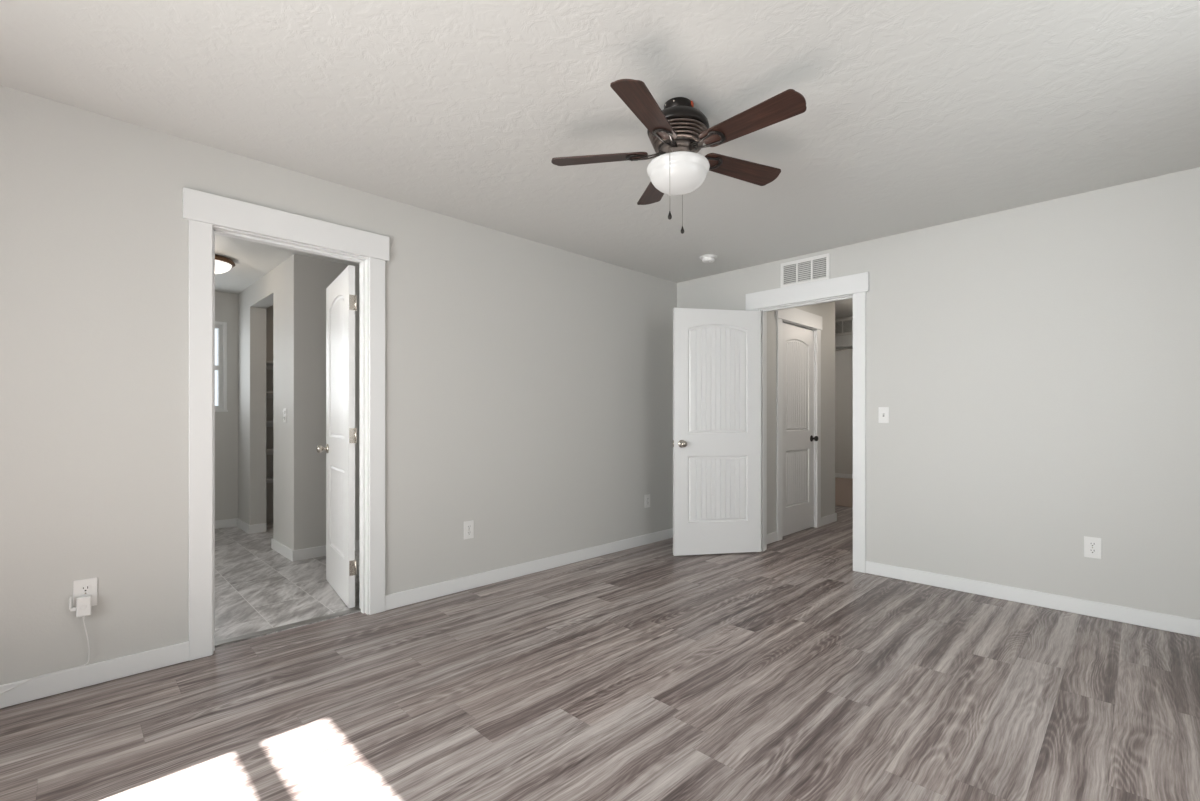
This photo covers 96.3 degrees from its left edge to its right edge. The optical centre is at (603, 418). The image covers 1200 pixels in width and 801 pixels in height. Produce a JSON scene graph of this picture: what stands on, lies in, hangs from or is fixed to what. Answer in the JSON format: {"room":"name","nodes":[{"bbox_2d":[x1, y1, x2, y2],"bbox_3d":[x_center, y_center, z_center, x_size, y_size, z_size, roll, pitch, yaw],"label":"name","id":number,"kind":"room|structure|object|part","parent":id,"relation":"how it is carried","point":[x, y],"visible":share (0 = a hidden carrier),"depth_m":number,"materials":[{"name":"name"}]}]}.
{"room":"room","nodes":[
{"label":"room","id":0,"kind":"room"},
{"bbox_2d":[215,291,272,522],"bbox_3d":[-4.073,-0.088,5.521,0.150,2.440,4.720,0,0,45],"label":"wall","id":1,"kind":"structure","parent":0,"point":[226,304],"depth_m":5.61,"materials":[{"name":"grey paint"}]},
{"bbox_2d":[215,321,227,411],"bbox_3d":[-4.278,-0.535,5.270,0.975,0.929,0.115,0,0,-45],"label":"window","id":2,"kind":"structure","parent":1,"relation":"in","point":[219,367],"depth_m":5.56,"materials":[{"name":"white paint"}]},
{"bbox_2d":[238,254,359,549],"bbox_3d":[-2.447,-0.088,5.659,1.955,2.440,1.985,0,0,45],"label":"wall","id":3,"kind":"structure","parent":0,"point":[295,288],"depth_m":4.47,"materials":[{"name":"grey paint"}]},
{"bbox_2d":[266,361,272,369],"bbox_3d":[-3.159,-0.571,6.117,0.300,0.065,1.345,0,0,45],"label":"closet shelf","id":4,"kind":"object","parent":3,"relation":"attached to","point":[269,364],"visible":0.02,"depth_m":5.82,"materials":[{"name":"white paint"}]},
{"bbox_2d":[266,391,272,397],"bbox_3d":[-3.159,-0.256,6.117,0.300,0.065,1.345,0,0,45],"label":"closet shelf","id":5,"kind":"object","parent":3,"relation":"attached to","point":[269,394],"visible":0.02,"depth_m":5.82,"materials":[{"name":"white paint"}]},
{"bbox_2d":[266,421,272,426],"bbox_3d":[-3.159,0.056,6.117,0.300,0.065,1.345,0,0,45],"label":"closet shelf","id":6,"kind":"object","parent":3,"relation":"attached to","point":[268,423],"visible":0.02,"depth_m":5.82,"materials":[{"name":"white paint"}]},
{"bbox_2d":[266,449,272,454],"bbox_3d":[-3.159,0.358,6.117,0.300,0.065,1.345,0,0,45],"label":"closet shelf","id":7,"kind":"object","parent":3,"relation":"attached to","point":[268,451],"visible":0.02,"depth_m":5.76,"materials":[{"name":"white paint"}]},
{"bbox_2d":[266,477,272,482],"bbox_3d":[-3.159,0.664,6.117,0.300,0.065,1.345,0,0,45],"label":"closet shelf","id":8,"kind":"object","parent":3,"relation":"attached to","point":[268,479],"visible":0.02,"depth_m":5.69,"materials":[{"name":"white paint"}]},
{"bbox_2d":[283,408,285,421],"bbox_3d":[-2.627,-0.028,4.423,0.072,0.114,0.019,0,0,45],"label":"light switch","id":9,"kind":"object","parent":3,"relation":"attached to","point":[284,410],"visible":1,"depth_m":4.42,"materials":[{"name":"white plastic"}]},
{"bbox_2d":[215,518,359,560],"bbox_3d":[-3.392,1.087,4.913,4.857,0.089,1.579,0,0,-8],"label":"baseboard","id":10,"kind":"structure","parent":3,"relation":"attached to","point":[313,552],"depth_m":4.59,"materials":[{"name":"white paint"}]},
{"bbox_2d":[0,85,676,684],"bbox_3d":[-1.375,-0.088,3.177,0.120,2.440,6.020,0,0,45],"label":"wall","id":11,"kind":"structure","parent":0,"point":[529,384],"depth_m":2.51,"materials":[{"name":"grey paint"}]},
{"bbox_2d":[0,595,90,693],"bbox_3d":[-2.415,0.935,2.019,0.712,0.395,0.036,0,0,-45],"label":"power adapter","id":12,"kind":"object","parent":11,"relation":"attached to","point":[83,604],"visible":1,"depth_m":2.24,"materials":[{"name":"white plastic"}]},
{"bbox_2d":[73,577,97,607],"bbox_3d":[-2.190,0.738,2.272,0.074,0.119,0.008,0,0,-45],"label":"wall outlet","id":13,"kind":"object","parent":11,"relation":"attached to","point":[84,587],"visible":0.81,"depth_m":2.27,"materials":[{"name":"white plastic"}]},
{"bbox_2d":[80,585,90,591],"bbox_3d":[-2.188,0.718,2.271,0.004,0.027,0.034,0,0,45],"label":"receptacle","id":14,"kind":"object","parent":13,"relation":"attached to","point":[83,588],"depth_m":2.27,"materials":[{"name":"white plastic"}]},
{"bbox_2d":[183,187,388,660],"bbox_3d":[-1.662,0.029,2.890,0.966,2.206,0.172,0,0,-45],"label":"door frame","id":15,"kind":"structure","parent":11,"relation":"attached to","point":[208,215],"depth_m":2.69,"materials":[{"name":"white paint"}]},
{"bbox_3d":[-1.908,0.100,2.547,0.090,2.064,0.018,0,0,-45],"label":"casing","id":16,"kind":"part","parent":15,"relation":"part of","materials":[{"name":"white paint"}]},
{"bbox_3d":[-1.611,-1.003,2.838,0.966,0.142,0.026,0,0,-45],"label":"head casing","id":17,"kind":"part","parent":15,"relation":"part of","materials":[{"name":"white paint"}]},
{"bbox_3d":[-1.319,0.100,3.135,0.090,2.064,0.018,0,0,-45],"label":"casing","id":18,"kind":"part","parent":15,"relation":"part of","materials":[{"name":"white paint"}]},
{"bbox_2d":[0,528,672,708],"bbox_3d":[-1.370,1.087,3.087,0.014,0.089,5.900,0,0,45],"label":"baseboard","id":19,"kind":"structure","parent":11,"relation":"attached to","point":[112,669],"depth_m":2.48,"materials":[{"name":"white paint"}]},
{"bbox_2d":[317,265,356,607],"bbox_3d":[-1.703,0.106,3.470,0.173,2.028,0.732,0,0,-37],"label":"door","id":20,"kind":"structure","parent":11,"relation":"in","point":[341,299],"depth_m":3.36,"materials":[{"name":"white paint"}]},
{"bbox_3d":[-1.919,0.205,3.673,0.069,0.066,0.066,0,0,-37],"label":"knob","id":21,"kind":"part","parent":20,"relation":"part of","materials":[{"name":"silver metal"}]},
{"bbox_2d":[464,520,473,539],"bbox_3d":[-0.892,0.738,3.570,0.074,0.119,0.008,0,0,-45],"label":"wall outlet","id":22,"kind":"object","parent":11,"relation":"attached to","point":[468,525],"visible":1,"depth_m":3.57,"materials":[{"name":"white plastic"}]},
{"bbox_2d":[645,494,649,507],"bbox_3d":[0.402,0.744,4.864,0.074,0.119,0.008,0,0,-45],"label":"wall outlet","id":23,"kind":"object","parent":11,"relation":"attached to","point":[647,497],"visible":1,"depth_m":4.86,"materials":[{"name":"white plastic"}]},
{"bbox_2d":[0,477,1199,800],"bbox_3d":[0.976,1.158,5.196,7.450,0.068,12.200,0,0,45],"label":"floor","id":24,"kind":"structure","parent":0,"point":[647,672],"depth_m":2.17,"materials":[{"name":"grey wood"}]},
{"bbox_2d":[215,608,360,645],"bbox_3d":[-1.698,1.128,2.926,0.052,0.008,0.730,0,0,45],"label":"threshold","id":25,"kind":"object","parent":24,"relation":"on","point":[226,641],"visible":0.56,"depth_m":2.89,"materials":[{"name":"grey metal"}]},
{"bbox_2d":[0,0,1199,350],"bbox_3d":[0.912,-1.408,5.153,7.720,0.200,12.650,0,0,45],"label":"ceiling","id":26,"kind":"structure","parent":0,"point":[919,114],"depth_m":2.19,"materials":[{"name":"white paint"}]},
{"bbox_2d":[215,254,234,273],"bbox_3d":[-3.196,-1.248,4.369,0.340,0.120,0.340,0,0,45],"label":"flush ceiling light","id":27,"kind":"object","parent":26,"relation":"attached to","point":[223,264],"visible":0.34,"depth_m":4.34,"materials":[{"name":"white glass"}]},
{"bbox_2d":[551,79,806,233],"bbox_3d":[0.342,-1.044,2.209,0.998,0.528,1.036,0,0,45],"label":"ceiling fan","id":28,"kind":"object","parent":26,"relation":"hanging from","point":[677,132],"visible":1,"depth_m":2.14,"materials":[{"name":"brown wood"}]},
{"bbox_3d":[-0.017,-1.109,2.291,0.415,0.006,0.124,0,12,9],"label":"blade","id":29,"kind":"part","parent":28,"relation":"part of","materials":[{"name":"brown wood"}]},
{"bbox_3d":[0.161,-1.109,1.942,0.124,0.006,0.415,13,6,26],"label":"blade","id":30,"kind":"part","parent":28,"relation":"part of","materials":[{"name":"brown wood"}]},
{"bbox_3d":[0.261,-1.109,2.568,0.124,0.006,0.415,-12,2,-9],"label":"blade","id":31,"kind":"part","parent":28,"relation":"part of","materials":[{"name":"brown wood"}]},
{"bbox_3d":[0.312,-1.002,2.239,0.259,0.111,0.259,0,0,45],"label":"lamp shade","id":32,"kind":"part","parent":28,"relation":"part of","materials":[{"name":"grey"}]},
{"bbox_3d":[0.341,-0.965,2.331,0.002,0.232,0.088,0,0,13],"label":"pull chain","id":33,"kind":"part","parent":28,"relation":"part of","materials":[{"name":"silver metal"}]},
{"bbox_3d":[0.610,-1.109,2.390,0.415,0.006,0.124,0,-12,-27],"label":"blade","id":34,"kind":"part","parent":28,"relation":"part of","materials":[{"name":"brown wood"}]},
{"bbox_3d":[0.548,-1.109,2.002,0.415,0.006,0.124,0,-12,45],"label":"blade","id":35,"kind":"part","parent":28,"relation":"part of","materials":[{"name":"brown wood"}]},
{"bbox_2d":[700,254,716,262],"bbox_3d":[0.852,-1.286,4.342,0.140,0.044,0.140,0,0,45],"label":"smoke detector","id":36,"kind":"object","parent":26,"relation":"attached to","point":[709,258],"visible":1,"depth_m":4.30,"materials":[{"name":"white plastic"}]},
{"bbox_2d":[767,301,834,533],"bbox_3d":[0.799,-0.088,6.490,3.270,2.440,1.740,0,0,45],"label":"wall","id":37,"kind":"structure","parent":0,"point":[826,310],"depth_m":5.69,"materials":[{"name":"grey paint"}]},
{"bbox_2d":[775,308,821,540],"bbox_3d":[1.907,0.029,5.352,0.986,2.206,0.146,0,0,-45],"label":"door frame","id":38,"kind":"structure","parent":37,"relation":"attached to","point":[796,317],"depth_m":5.22,"materials":[{"name":"white paint"}]},
{"bbox_3d":[1.645,0.100,5.011,0.090,2.064,0.018,0,0,-45],"label":"casing","id":39,"kind":"part","parent":38,"relation":"part of","materials":[{"name":"white paint"}]},
{"bbox_3d":[1.950,-1.003,5.310,0.986,0.142,0.026,0,0,-45],"label":"head casing","id":40,"kind":"part","parent":38,"relation":"part of","materials":[{"name":"white paint"}]},
{"bbox_3d":[2.248,0.100,5.614,0.090,2.064,0.018,0,0,-45],"label":"casing","id":41,"kind":"part","parent":38,"relation":"part of","materials":[{"name":"white paint"}]},
{"bbox_2d":[783,323,817,535],"bbox_3d":[1.923,0.104,5.343,0.754,2.028,0.173,0,0,-45],"label":"door","id":42,"kind":"structure","parent":37,"relation":"in","point":[798,343],"depth_m":5.33,"materials":[{"name":"white paint"}]},
{"bbox_3d":[2.174,0.203,5.521,0.066,0.066,0.069,0,0,-45],"label":"knob","id":43,"kind":"part","parent":42,"relation":"part of","materials":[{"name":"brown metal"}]},
{"bbox_2d":[767,513,836,543],"bbox_3d":[1.918,1.087,5.393,0.164,0.089,1.736,0,0,45],"label":"baseboard","id":44,"kind":"structure","parent":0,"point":[772,537],"depth_m":5.68,"materials":[{"name":"white paint"}]},
{"bbox_2d":[835,349,852,473],"bbox_3d":[3.391,-0.088,8.268,4.620,2.440,4.680,0,0,45],"label":"wall","id":45,"kind":"structure","parent":0,"point":[843,358],"depth_m":10.21,"materials":[{"name":"grey paint"}]},
{"bbox_2d":[835,473,852,478],"bbox_3d":[4.948,1.087,9.840,4.400,0.089,0.014,0,0,45],"label":"baseboard","id":46,"kind":"structure","parent":45,"relation":"attached to","point":[839,475],"depth_m":10.21,"materials":[{"name":"white paint"}]},
{"bbox_2d":[835,316,852,335],"bbox_3d":[2.620,-0.088,7.512,4.400,2.440,0.120,0,0,45],"label":"wall","id":47,"kind":"structure","parent":0,"point":[852,316],"depth_m":6.94,"materials":[{"name":"grey paint"}]},
{"bbox_2d":[835,318,852,335],"bbox_3d":[3.139,-1.185,6.901,0.402,0.205,0.012,0,0,45],"label":"air vent","id":48,"kind":"object","parent":47,"relation":"in","point":[842,326],"visible":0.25,"depth_m":6.93,"materials":[{"name":"white plastic"}]},
{"bbox_2d":[835,334,852,348],"bbox_3d":[3.226,0.029,6.887,1.020,2.206,0.146,0,0,45],"label":"door frame","id":49,"kind":"structure","parent":47,"relation":"attached to","point":[845,341],"depth_m":6.92,"materials":[{"name":"white paint"}]},
{"bbox_2d":[677,167,1199,619],"bbox_3d":[2.174,-0.088,3.799,4.020,2.440,0.120,0,0,45],"label":"wall","id":50,"kind":"structure","parent":0,"point":[1035,367],"depth_m":3.24,"materials":[{"name":"grey paint"}]},
{"bbox_2d":[672,308,760,555],"bbox_3d":[0.954,0.106,4.478,0.783,2.028,0.173,0,0,-11],"label":"door","id":51,"kind":"structure","parent":50,"relation":"in","point":[716,443],"depth_m":4.46,"materials":[{"name":"white paint"}]},
{"bbox_3d":[0.651,0.205,4.368,0.066,0.066,0.069,0,0,-11],"label":"knob","id":52,"kind":"part","parent":51,"relation":"part of","materials":[{"name":"silver metal"}]},
{"bbox_2d":[780,253,829,287],"bbox_3d":[1.604,-1.173,4.278,0.402,0.205,0.012,0,0,45],"label":"air vent","id":53,"kind":"object","parent":50,"relation":"in","point":[815,268],"visible":1,"depth_m":4.27,"materials":[{"name":"white plastic"}]},
{"bbox_2d":[746,272,868,572],"bbox_3d":[1.641,0.029,4.333,1.000,2.206,0.172,0,0,45],"label":"door frame","id":54,"kind":"structure","parent":50,"relation":"attached to","point":[855,287],"depth_m":4.02,"materials":[{"name":"white paint"}]},
{"bbox_3d":[1.383,0.100,4.688,0.090,2.064,0.018,0,0,45],"label":"casing","id":55,"kind":"part","parent":54,"relation":"part of","materials":[{"name":"white paint"}]},
{"bbox_3d":[1.589,-1.003,4.282,1.000,0.142,0.026,0,0,45],"label":"head casing","id":56,"kind":"part","parent":54,"relation":"part of","materials":[{"name":"white paint"}]},
{"bbox_3d":[1.898,0.100,3.978,0.090,2.064,0.018,0,0,45],"label":"casing","id":57,"kind":"part","parent":54,"relation":"part of","materials":[{"name":"white paint"}]},
{"bbox_2d":[878,407,888,422],"bbox_3d":[2.014,-0.027,3.861,0.070,0.114,0.019,0,0,45],"label":"light switch","id":58,"kind":"object","parent":50,"relation":"attached to","point":[883,412],"visible":1,"depth_m":3.86,"materials":[{"name":"white plastic"}]},
{"bbox_2d":[866,561,1199,636],"bbox_3d":[2.090,1.087,3.789,3.886,0.089,0.014,0,0,45],"label":"baseboard","id":59,"kind":"structure","parent":50,"relation":"attached to","point":[1156,620],"depth_m":3.21,"materials":[{"name":"white paint"}]},
{"bbox_2d":[1084,536,1100,558],"bbox_3d":[2.805,0.738,3.078,0.074,0.119,0.008,0,0,45],"label":"wall outlet","id":60,"kind":"object","parent":50,"relation":"attached to","point":[1092,545],"visible":1,"depth_m":3.08,"materials":[{"name":"white plastic"}]},
{"bbox_2d":[1089,548,1096,553],"bbox_3d":[2.804,0.757,3.077,0.004,0.027,0.034,0,0,-45],"label":"receptacle","id":61,"kind":"object","parent":60,"relation":"attached to","point":[1091,550],"depth_m":3.07,"materials":[{"name":"white plastic"}]},
{"bbox_2d":[1089,542,1096,546],"bbox_3d":[2.804,0.719,3.077,0.004,0.027,0.034,0,0,-45],"label":"receptacle","id":62,"kind":"object","parent":60,"relation":"attached to","point":[1091,544],"depth_m":3.07,"materials":[{"name":"white plastic"}]}
]}

